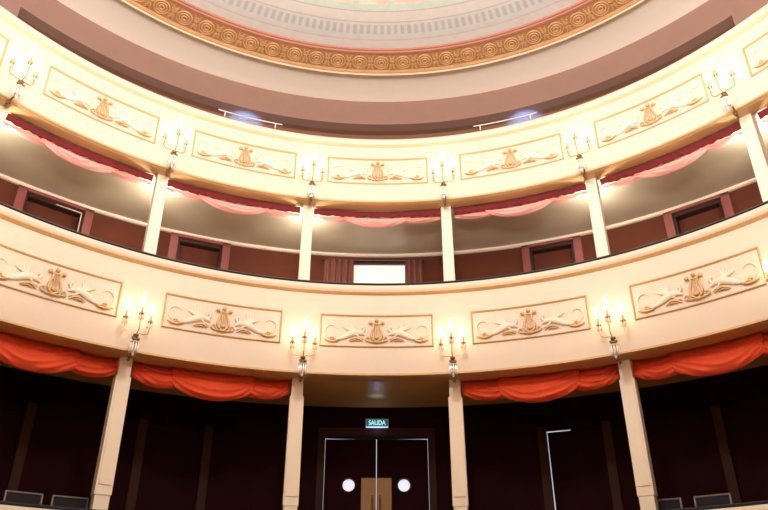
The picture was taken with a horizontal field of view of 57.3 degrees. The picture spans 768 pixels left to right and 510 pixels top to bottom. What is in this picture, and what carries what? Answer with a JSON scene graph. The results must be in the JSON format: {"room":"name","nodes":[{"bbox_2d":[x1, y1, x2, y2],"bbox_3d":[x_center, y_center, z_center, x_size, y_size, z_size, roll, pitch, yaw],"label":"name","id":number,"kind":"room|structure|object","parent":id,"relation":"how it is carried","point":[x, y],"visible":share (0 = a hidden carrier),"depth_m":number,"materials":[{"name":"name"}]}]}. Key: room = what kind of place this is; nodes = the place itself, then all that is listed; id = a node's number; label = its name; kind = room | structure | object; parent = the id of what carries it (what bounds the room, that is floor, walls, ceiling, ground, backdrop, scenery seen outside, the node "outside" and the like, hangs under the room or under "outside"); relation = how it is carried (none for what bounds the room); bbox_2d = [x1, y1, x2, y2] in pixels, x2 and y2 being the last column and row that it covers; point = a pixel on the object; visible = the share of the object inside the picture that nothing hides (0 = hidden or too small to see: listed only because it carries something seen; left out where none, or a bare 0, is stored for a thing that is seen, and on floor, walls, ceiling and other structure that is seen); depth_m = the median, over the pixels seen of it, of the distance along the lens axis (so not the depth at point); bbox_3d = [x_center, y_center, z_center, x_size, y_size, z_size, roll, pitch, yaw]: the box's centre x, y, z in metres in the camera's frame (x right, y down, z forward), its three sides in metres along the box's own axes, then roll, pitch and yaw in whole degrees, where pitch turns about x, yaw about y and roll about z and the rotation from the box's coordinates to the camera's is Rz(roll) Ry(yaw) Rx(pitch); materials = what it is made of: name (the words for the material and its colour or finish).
{"room":"theater auditorium","nodes":[
{"label":"theater auditorium","id":0,"kind":"room"},
{"bbox_2d":[0,178,762,281],"bbox_3d":[-0.037,-1.758,6.508,14.906,2.300,12.041,0,-28,-1],"label":"wall","id":1,"kind":"structure","parent":0,"point":[241,259],"depth_m":11.71,"materials":[{"name":"paint"}]},
{"bbox_2d":[12,184,93,234],"bbox_3d":[-4.958,0.174,10.086,1.105,2.240,0.222,23,-35,-36],"label":"door","id":2,"kind":"structure","parent":1,"relation":"in","point":[47,207],"depth_m":10.55,"materials":[{"name":"brown wood"}]},
{"bbox_2d":[167,232,230,269],"bbox_3d":[-3.058,0.754,11.183,0.976,2.240,0.222,12,-30,-21],"label":"door","id":3,"kind":"structure","parent":1,"relation":"in","point":[182,247],"depth_m":11.62,"materials":[{"name":"brown wood"}]},
{"bbox_2d":[322,258,423,261],"bbox_3d":[-0.188,0.108,12.154,1.770,0.050,0.114,1,-28,-1],"label":"curtain rod","id":4,"kind":"object","parent":1,"relation":"attached to","point":[323,259],"visible":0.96,"depth_m":12.11,"materials":[{"name":"brown wood"}]},
{"bbox_2d":[323,258,353,282],"bbox_3d":[-0.768,0.919,11.636,0.526,1.973,0.076,3,-28,-5],"label":"curtain","id":5,"kind":"object","parent":4,"relation":"hanging from","point":[340,270],"visible":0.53,"depth_m":11.98,"materials":[{"name":"red fabric"}]},
{"bbox_2d":[405,259,422,282],"bbox_3d":[0.508,0.928,11.655,0.309,1.973,0.076,-2,-28,4],"label":"curtain","id":6,"kind":"object","parent":4,"relation":"hanging from","point":[413,269],"visible":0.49,"depth_m":11.99,"materials":[{"name":"brown fabric"}]},
{"bbox_2d":[0,173,756,257],"bbox_3d":[-0.037,-2.756,7.017,14.720,0.050,11.891,0,-28,-1],"label":"trim","id":7,"kind":"structure","parent":1,"relation":"attached to","point":[2,176],"depth_m":11.57,"materials":[{"name":"beige paint"}]},
{"bbox_2d":[354,262,404,282],"bbox_3d":[-0.086,0.825,11.857,1.001,1.535,0.110,0,-28,0],"label":"window","id":8,"kind":"structure","parent":1,"relation":"in","point":[364,272],"depth_m":12.17,"materials":[{"name":"white glass"}]},
{"bbox_2d":[521,235,583,271],"bbox_3d":[2.808,0.798,11.268,0.976,2.240,0.222,-11,-30,20],"label":"door","id":9,"kind":"structure","parent":1,"relation":"in","point":[563,251],"depth_m":11.70,"materials":[{"name":"brown wood"}]},
{"bbox_2d":[663,191,734,237],"bbox_3d":[4.777,0.234,10.205,0.976,2.240,0.223,-22,-35,35],"label":"door","id":10,"kind":"structure","parent":1,"relation":"in","point":[709,210],"depth_m":10.67,"materials":[{"name":"brown wood"}]},
{"bbox_2d":[185,0,580,47],"bbox_3d":[-0.015,-5.673,6.962,9.890,0.095,9.890,0,-28,-1],"label":"ceiling","id":11,"kind":"structure","parent":0,"point":[346,23],"depth_m":10.74,"materials":[{"name":"beige paint"}]},
{"bbox_2d":[0,365,767,509],"bbox_3d":[-0.036,0.765,5.138,14.600,2.560,11.794,0,-28,-1],"label":"wall","id":12,"kind":"structure","parent":0,"point":[247,464],"depth_m":9.97,"materials":[{"name":"paint"}]},
{"bbox_2d":[0,401,37,500],"bbox_3d":[-4.947,2.754,8.420,1.034,2.160,0.125,24,-36,-37],"label":"door","id":13,"kind":"structure","parent":12,"relation":"in","point":[16,421],"depth_m":8.89,"materials":[{"name":"brown wood"}]},
{"bbox_2d":[125,419,213,509],"bbox_3d":[-2.974,3.372,9.587,1.034,2.160,0.125,12,-30,-21],"label":"door","id":14,"kind":"structure","parent":12,"relation":"in","point":[170,469],"depth_m":9.79,"materials":[{"name":"brown wood"}]},
{"bbox_2d":[366,419,387,427],"bbox_3d":[-0.106,2.571,10.710,0.345,0.138,0.066,0,-28,-1],"label":"exit sign","id":15,"kind":"object","parent":12,"relation":"attached to","point":[370,423],"visible":1,"depth_m":10.69,"materials":[{"name":"green plastic"}]},
{"bbox_2d":[710,401,767,502],"bbox_3d":[4.752,2.824,8.557,1.034,2.160,0.125,-23,-35,36],"label":"door","id":16,"kind":"structure","parent":12,"relation":"in","point":[741,431],"depth_m":8.92,"materials":[{"name":"brown wood"}]},
{"bbox_2d":[0,105,767,253],"bbox_3d":[-0.037,-2.927,7.120,14.840,0.360,11.988,0,-28,-1],"label":"ceiling","id":17,"kind":"structure","parent":0,"point":[26,161],"depth_m":10.88,"materials":[{"name":"paint"}]},
{"bbox_2d":[3,113,153,184],"bbox_3d":[-4.086,-1.303,9.450,2.025,0.275,0.225,24,-36,-38],"label":"valance","id":18,"kind":"object","parent":17,"relation":"hanging from","point":[79,161],"visible":0.98,"depth_m":9.37,"materials":[{"name":"red fabric"}]},
{"bbox_2d":[166,180,299,217],"bbox_3d":[-2.247,-0.743,10.508,2.025,0.275,0.226,11,-30,-20],"label":"valance","id":19,"kind":"object","parent":17,"relation":"hanging from","point":[225,206],"visible":1,"depth_m":10.46,"materials":[{"name":"red fabric"}]},
{"bbox_2d":[313,209,440,227],"bbox_3d":[-0.108,-0.537,10.899,1.984,0.275,0.224,0,-28,-1],"label":"valance","id":20,"kind":"object","parent":17,"relation":"hanging from","point":[348,216],"visible":1,"depth_m":10.87,"materials":[{"name":"red fabric"}]},
{"bbox_2d":[0,3,767,210],"bbox_3d":[-0.033,-3.411,7.030,11.654,1.179,9.414,0,-28,-1],"label":"balcony","id":21,"kind":"object","parent":17,"relation":"attached to","point":[749,94],"visible":0.99,"depth_m":10.16,"materials":[{"name":"beige paint"}]},
{"bbox_2d":[0,33,9,67],"bbox_3d":[-5.058,-2.819,8.110,0.080,0.474,1.566,-12,-30,22],"label":"relief panel","id":22,"kind":"object","parent":21,"relation":"attached to","point":[1,35],"visible":1,"depth_m":8.74,"materials":[{"name":"paint"}]},
{"bbox_2d":[4,46,40,106],"bbox_3d":[-4.480,-2.222,8.666,0.319,0.805,0.310,2,-28,-5],"label":"wall light","id":23,"kind":"object","parent":21,"relation":"attached to","point":[19,86],"visible":1,"depth_m":8.58,"materials":[{"name":"gold metal"}]},
{"bbox_2d":[42,65,159,143],"bbox_3d":[-3.828,-2.023,9.614,1.566,0.474,0.080,24,-36,-37],"label":"relief panel","id":24,"kind":"object","parent":21,"relation":"attached to","point":[127,119],"visible":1,"depth_m":9.59,"materials":[{"name":"paint"}]},
{"bbox_2d":[162,118,188,175],"bbox_3d":[-2.955,-1.536,9.962,0.308,0.805,0.320,-3,-28,6],"label":"wall light","id":25,"kind":"object","parent":21,"relation":"attached to","point":[172,161],"visible":1,"depth_m":9.88,"materials":[{"name":"gold metal"}]},
{"bbox_2d":[191,129,296,178],"bbox_3d":[-2.086,-1.503,10.597,1.566,0.474,0.080,11,-30,-19],"label":"relief panel","id":26,"kind":"object","parent":21,"relation":"attached to","point":[222,151],"visible":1,"depth_m":10.59,"materials":[{"name":"paint"}]},
{"bbox_2d":[218,109,281,128],"bbox_3d":[-2.075,-2.103,10.926,1.003,0.101,0.040,11,-30,-19],"label":"rail","id":27,"kind":"object","parent":21,"relation":"on","point":[218,109],"visible":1,"depth_m":10.94,"materials":[{"name":"white metal"}]},
{"bbox_2d":[300,150,324,205],"bbox_3d":[-1.073,-1.182,10.631,0.309,0.805,0.319,-15,-31,26],"label":"wall light","id":28,"kind":"object","parent":21,"relation":"attached to","point":[311,191],"visible":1,"depth_m":10.57,"materials":[{"name":"gold metal"}]},
{"bbox_2d":[327,156,427,184],"bbox_3d":[-0.098,-1.316,10.950,1.566,0.474,0.080,0,-28,-1],"label":"relief panel","id":29,"kind":"object","parent":21,"relation":"attached to","point":[399,170],"visible":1,"depth_m":10.92,"materials":[{"name":"paint"}]},
{"bbox_2d":[431,151,455,206],"bbox_3d":[0.915,-1.170,10.655,0.320,0.805,0.310,23,-35,-36],"label":"wall light","id":30,"kind":"object","parent":21,"relation":"attached to","point":[443,189],"visible":1,"depth_m":10.59,"materials":[{"name":"gold metal"}]},
{"bbox_2d":[473,112,536,130],"bbox_3d":[1.889,-2.076,10.979,1.003,0.101,0.040,-10,-29,18],"label":"rail","id":31,"kind":"object","parent":21,"relation":"on","point":[534,112],"visible":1,"depth_m":11.00,"materials":[{"name":"white metal"}]},
{"bbox_2d":[459,133,563,179],"bbox_3d":[1.910,-1.478,10.647,1.566,0.474,0.080,-10,-29,18],"label":"relief panel","id":32,"kind":"object","parent":21,"relation":"attached to","point":[532,154],"visible":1,"depth_m":10.64,"materials":[{"name":"paint"}]},
{"bbox_2d":[564,123,590,179],"bbox_3d":[2.769,-1.493,10.048,0.309,0.805,0.320,4,-28,-8],"label":"wall light","id":33,"kind":"object","parent":21,"relation":"attached to","point":[580,164],"visible":1,"depth_m":9.97,"materials":[{"name":"gold metal"}]},
{"bbox_2d":[593,73,708,148],"bbox_3d":[3.660,-1.966,9.726,1.566,0.474,0.080,-22,-35,36],"label":"relief panel","id":34,"kind":"object","parent":21,"relation":"attached to","point":[673,103],"visible":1,"depth_m":9.71,"materials":[{"name":"paint"}]},
{"bbox_2d":[705,58,739,117],"bbox_3d":[4.286,-2.120,8.864,0.318,0.805,0.311,-2,-28,3],"label":"wall light","id":35,"kind":"object","parent":21,"relation":"attached to","point":[725,98],"visible":1,"depth_m":8.78,"materials":[{"name":"gold metal"}]},
{"bbox_2d":[742,31,767,76],"bbox_3d":[4.947,-2.744,8.259,0.080,0.474,1.566,13,-31,-24],"label":"relief panel","id":36,"kind":"object","parent":21,"relation":"attached to","point":[761,62],"visible":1,"depth_m":8.77,"materials":[{"name":"paint"}]},
{"bbox_2d":[454,183,586,218],"bbox_3d":[2.045,-0.713,10.569,2.026,0.275,0.226,-10,-29,18],"label":"valance","id":37,"kind":"object","parent":17,"relation":"hanging from","point":[519,210],"visible":0.98,"depth_m":10.52,"materials":[{"name":"red fabric"}]},
{"bbox_2d":[600,122,742,188],"bbox_3d":[3.920,-1.246,9.563,2.025,0.275,0.225,-23,-35,36],"label":"valance","id":38,"kind":"object","parent":17,"relation":"hanging from","point":[675,165],"visible":0.98,"depth_m":9.50,"materials":[{"name":"red fabric"}]},
{"bbox_2d":[757,107,767,122],"bbox_3d":[5.240,-2.055,8.037,0.225,0.275,2.025,13,-31,-23],"label":"valance","id":39,"kind":"object","parent":17,"relation":"hanging from","point":[763,113],"visible":1,"depth_m":8.78,"materials":[{"name":"red fabric"}]},
{"bbox_2d":[0,0,767,138],"bbox_3d":[-0.037,-4.085,7.658,13.000,2.190,10.722,0,-28,-1],"label":"wall","id":40,"kind":"structure","parent":0,"point":[57,20],"depth_m":11.70,"materials":[{"name":"pink paint"}]},
{"bbox_2d":[17,16,734,135],"bbox_3d":[-0.097,-2.871,11.282,10.993,0.082,3.001,0,-28,-1],"label":"trim","id":41,"kind":"structure","parent":40,"relation":"attached to","point":[656,69],"depth_m":11.79,"materials":[{"name":"brown paint"}]},
{"bbox_2d":[57,0,707,101],"bbox_3d":[-0.015,-5.719,6.987,12.680,0.250,12.680,0,-28,-1],"label":"ceiling","id":42,"kind":"structure","parent":40,"relation":"attached to","point":[649,16],"depth_m":11.62,"materials":[{"name":"beige paint"}]},
{"bbox_2d":[121,0,644,75],"bbox_3d":[-0.015,-5.588,6.917,10.868,0.168,10.868,24,-36,-37],"label":"trim","id":43,"kind":"structure","parent":40,"relation":"attached to","point":[183,16],"depth_m":11.14,"materials":[{"name":"gold metal"}]},
{"bbox_2d":[0,329,767,407],"bbox_3d":[-0.036,-0.545,5.859,14.840,0.450,11.988,0,-28,-1],"label":"ceiling","id":44,"kind":"structure","parent":0,"point":[323,393],"depth_m":9.95,"materials":[{"name":"brown paint"}]},
{"bbox_2d":[0,105,7,131],"bbox_3d":[-4.793,-0.841,8.230,0.150,2.295,0.172,-18,-33,31],"label":"pillar","id":45,"kind":"structure","parent":44,"relation":"on","point":[3,111],"depth_m":8.70,"materials":[{"name":"paint"}]},
{"bbox_2d":[0,332,117,377],"bbox_3d":[-4.086,1.158,8.147,2.054,0.395,0.212,24,-36,-38],"label":"valance","id":46,"kind":"object","parent":44,"relation":"hanging from","point":[17,352],"visible":1,"depth_m":8.24,"materials":[{"name":"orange fabric"}]},
{"bbox_2d":[142,174,168,254],"bbox_3d":[-3.191,-0.122,9.587,0.172,2.295,0.150,17,-32,-29],"label":"pillar","id":47,"kind":"structure","parent":44,"relation":"on","point":[152,231],"depth_m":9.75,"materials":[{"name":"paint"}]},
{"bbox_2d":[132,362,289,400],"bbox_3d":[-2.247,1.718,9.205,2.054,0.395,0.208,11,-30,-20],"label":"valance","id":48,"kind":"object","parent":44,"relation":"hanging from","point":[200,385],"visible":1,"depth_m":9.15,"materials":[{"name":"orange fabric"}]},
{"bbox_2d":[298,205,312,279],"bbox_3d":[-1.172,0.262,10.313,0.172,2.295,0.150,5,-28,-10],"label":"pillar","id":49,"kind":"structure","parent":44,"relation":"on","point":[307,213],"depth_m":10.46,"materials":[{"name":"paint"}]},
{"bbox_2d":[0,201,767,381],"bbox_3d":[-0.032,-1.076,5.799,11.704,1.371,9.455,0,-28,-1],"label":"balcony","id":50,"kind":"object","parent":44,"relation":"attached to","point":[140,272],"visible":0.95,"depth_m":9.10,"materials":[{"name":"beige paint"}]},
{"bbox_2d":[0,244,122,316],"bbox_3d":[-3.880,0.311,8.320,1.566,0.474,0.080,24,-36,-38],"label":"relief panel","id":51,"kind":"object","parent":50,"relation":"attached to","point":[25,274],"visible":1,"depth_m":8.34,"materials":[{"name":"paint"}]},
{"bbox_2d":[122,293,154,360],"bbox_3d":[-3.025,0.871,8.609,0.276,0.805,0.306,-8,-29,14],"label":"wall light","id":52,"kind":"object","parent":50,"relation":"attached to","point":[133,347],"visible":1,"depth_m":8.55,"materials":[{"name":"gold metal"}]},
{"bbox_2d":[161,292,282,342],"bbox_3d":[-2.126,0.847,9.333,1.566,0.474,0.080,11,-30,-20],"label":"relief panel","id":53,"kind":"object","parent":50,"relation":"attached to","point":[197,316],"visible":1,"depth_m":9.32,"materials":[{"name":"paint"}]},
{"bbox_2d":[289,318,317,381],"bbox_3d":[-1.070,1.248,9.323,0.303,0.805,0.277,-15,-31,26],"label":"wall light","id":54,"kind":"object","parent":50,"relation":"attached to","point":[302,366],"visible":1,"depth_m":9.28,"materials":[{"name":"gold metal"}]},
{"bbox_2d":[319,313,433,347],"bbox_3d":[-0.102,1.041,9.701,1.566,0.474,0.080,0,-28,-1],"label":"relief panel","id":55,"kind":"object","parent":50,"relation":"attached to","point":[401,332],"visible":1,"depth_m":9.67,"materials":[{"name":"paint"}]},
{"bbox_2d":[0,201,767,285],"bbox_3d":[-0.032,-1.675,6.092,11.480,0.038,9.274,0,-28,-1],"label":"handrail","id":56,"kind":"object","parent":50,"relation":"on","point":[765,203],"depth_m":9.40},
{"bbox_2d":[438,318,466,382],"bbox_3d":[0.910,1.259,9.345,0.276,0.805,0.305,21,-35,-34],"label":"wall light","id":57,"kind":"object","parent":50,"relation":"attached to","point":[454,371],"visible":1,"depth_m":9.30,"materials":[{"name":"gold metal"}]},
{"bbox_2d":[470,295,590,343],"bbox_3d":[1.934,0.876,9.390,1.566,0.474,0.080,-10,-29,18],"label":"relief panel","id":58,"kind":"object","parent":50,"relation":"attached to","point":[503,326],"visible":1,"depth_m":9.38,"materials":[{"name":"paint"}]},
{"bbox_2d":[595,296,626,363],"bbox_3d":[2.822,0.921,8.709,0.279,0.805,0.301,8,-29,-15],"label":"wall light","id":59,"kind":"object","parent":50,"relation":"attached to","point":[614,347],"visible":1,"depth_m":8.65,"materials":[{"name":"gold metal"}]},
{"bbox_2d":[628,246,766,319],"bbox_3d":[3.723,0.365,8.428,1.566,0.474,0.080,-23,-36,36],"label":"relief panel","id":60,"kind":"object","parent":50,"relation":"attached to","point":[723,279],"visible":1,"depth_m":8.41,"materials":[{"name":"paint"}]},
{"bbox_2d":[762,258,767,287],"bbox_3d":[4.299,0.297,7.532,0.288,0.805,0.294,-3,-28,6],"label":"wall light","id":61,"kind":"object","parent":50,"relation":"attached to","point":[765,266],"visible":1,"depth_m":7.73,"materials":[{"name":"gold metal"}]},
{"bbox_2d":[441,206,454,280],"bbox_3d":[0.961,0.277,10.343,0.172,2.295,0.150,-5,-28,8],"label":"pillar","id":62,"kind":"structure","parent":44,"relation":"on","point":[446,215],"depth_m":10.50,"materials":[{"name":"paint"}]},
{"bbox_2d":[463,364,618,402],"bbox_3d":[2.046,1.749,9.266,2.054,0.395,0.209,-10,-29,18],"label":"valance","id":63,"kind":"object","parent":44,"relation":"hanging from","point":[545,387],"visible":1,"depth_m":9.21,"materials":[{"name":"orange fabric"}]},
{"bbox_2d":[585,178,610,257],"bbox_3d":[3.009,-0.079,9.672,0.172,2.295,0.150,-16,-32,27],"label":"pillar","id":64,"kind":"structure","parent":44,"relation":"on","point":[602,247],"depth_m":9.83,"materials":[{"name":"paint"}]},
{"bbox_2d":[632,332,767,379],"bbox_3d":[3.922,1.216,8.261,2.054,0.395,0.208,-23,-36,36],"label":"valance","id":65,"kind":"object","parent":44,"relation":"hanging from","point":[726,357],"visible":1,"depth_m":8.29,"materials":[{"name":"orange fabric"}]},
{"bbox_2d":[739,113,767,201],"bbox_3d":[4.615,-0.748,8.410,0.150,2.295,0.172,20,-34,-33],"label":"pillar","id":66,"kind":"structure","parent":44,"relation":"on","point":[750,129],"depth_m":8.63,"materials":[{"name":"paint"}]},
{"bbox_2d":[323,430,569,509],"bbox_3d":[1.223,3.627,10.316,5.114,2.350,0.477,-5,-28,8],"label":"wall","id":67,"kind":"structure","parent":0,"point":[562,430],"depth_m":10.64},
{"bbox_2d":[315,428,436,509],"bbox_3d":[-0.112,3.651,10.163,1.750,2.265,0.170,0,-28,-1],"label":"door","id":68,"kind":"structure","parent":67,"relation":"in","point":[348,478],"depth_m":10.43,"materials":[{"name":"brown wood"}]},
{"bbox_2d":[537,420,622,509],"bbox_3d":[2.744,3.420,9.680,1.034,2.160,0.155,-11,-30,20],"label":"door","id":69,"kind":"structure","parent":67,"relation":"in","point":[583,460],"depth_m":9.90,"materials":[{"name":"brown wood"}]},
{"bbox_3d":[-0.035,2.757,4.082,14.600,1.950,11.794,0,-28,-1],"label":"floor","id":70,"kind":"structure","parent":0,"visible":0},
{"bbox_2d":[3,490,42,504],"bbox_3d":[-3.894,2.978,7.537,0.410,0.898,0.455,22,-35,-35],"label":"chair","id":71,"kind":"object","parent":70,"relation":"on","point":[11,496],"visible":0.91,"depth_m":7.86,"materials":[{"name":"grey metal"}]},
{"bbox_2d":[50,495,88,508],"bbox_3d":[-3.512,3.118,7.802,0.410,0.898,0.455,19,-33,-31],"label":"chair","id":72,"kind":"object","parent":70,"relation":"on","point":[61,500],"visible":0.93,"depth_m":8.13,"materials":[{"name":"black fabric"}]},
{"bbox_2d":[89,357,132,509],"bbox_3d":[-3.245,2.415,8.242,0.192,2.552,0.176,17,-32,-29],"label":"pillar","id":73,"kind":"structure","parent":70,"relation":"on","point":[103,481],"depth_m":8.30,"materials":[{"name":"paint"}]},
{"bbox_2d":[282,378,303,509],"bbox_3d":[-1.177,2.812,8.994,0.192,2.552,0.176,5,-28,-10],"label":"pillar","id":74,"kind":"structure","parent":70,"relation":"on","point":[290,500],"depth_m":9.07,"materials":[{"name":"paint"}]},
{"bbox_2d":[0,500,767,509],"bbox_3d":[-0.031,1.470,4.425,11.480,0.746,9.274,0,-28,-1],"label":"balcony","id":75,"kind":"object","parent":70,"relation":"attached to","point":[4,505],"visible":1,"depth_m":7.29,"materials":[{"name":"beige paint"}]},
{"bbox_2d":[448,379,468,509],"bbox_3d":[0.967,2.828,9.024,0.192,2.552,0.176,-5,-28,8],"label":"pillar","id":76,"kind":"structure","parent":70,"relation":"on","point":[456,415],"depth_m":9.10,"materials":[{"name":"paint"}]},
{"bbox_2d":[618,359,658,509],"bbox_3d":[3.056,2.461,8.334,0.192,2.552,0.176,-16,-32,27],"label":"pillar","id":77,"kind":"structure","parent":70,"relation":"on","point":[646,490],"depth_m":8.39,"materials":[{"name":"paint"}]},
{"bbox_2d":[657,497,682,509],"bbox_3d":[3.199,3.208,7.975,0.410,0.898,0.455,-17,-32,28],"label":"chair","id":78,"kind":"object","parent":70,"relation":"on","point":[667,503],"visible":0.59,"depth_m":8.28,"materials":[{"name":"grey metal"}]},
{"bbox_2d":[694,493,732,506],"bbox_3d":[3.631,3.066,7.708,0.410,0.898,0.455,-20,-34,33],"label":"chair","id":79,"kind":"object","parent":70,"relation":"on","point":[722,499],"visible":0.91,"depth_m":8.03,"materials":[{"name":"black fabric"}]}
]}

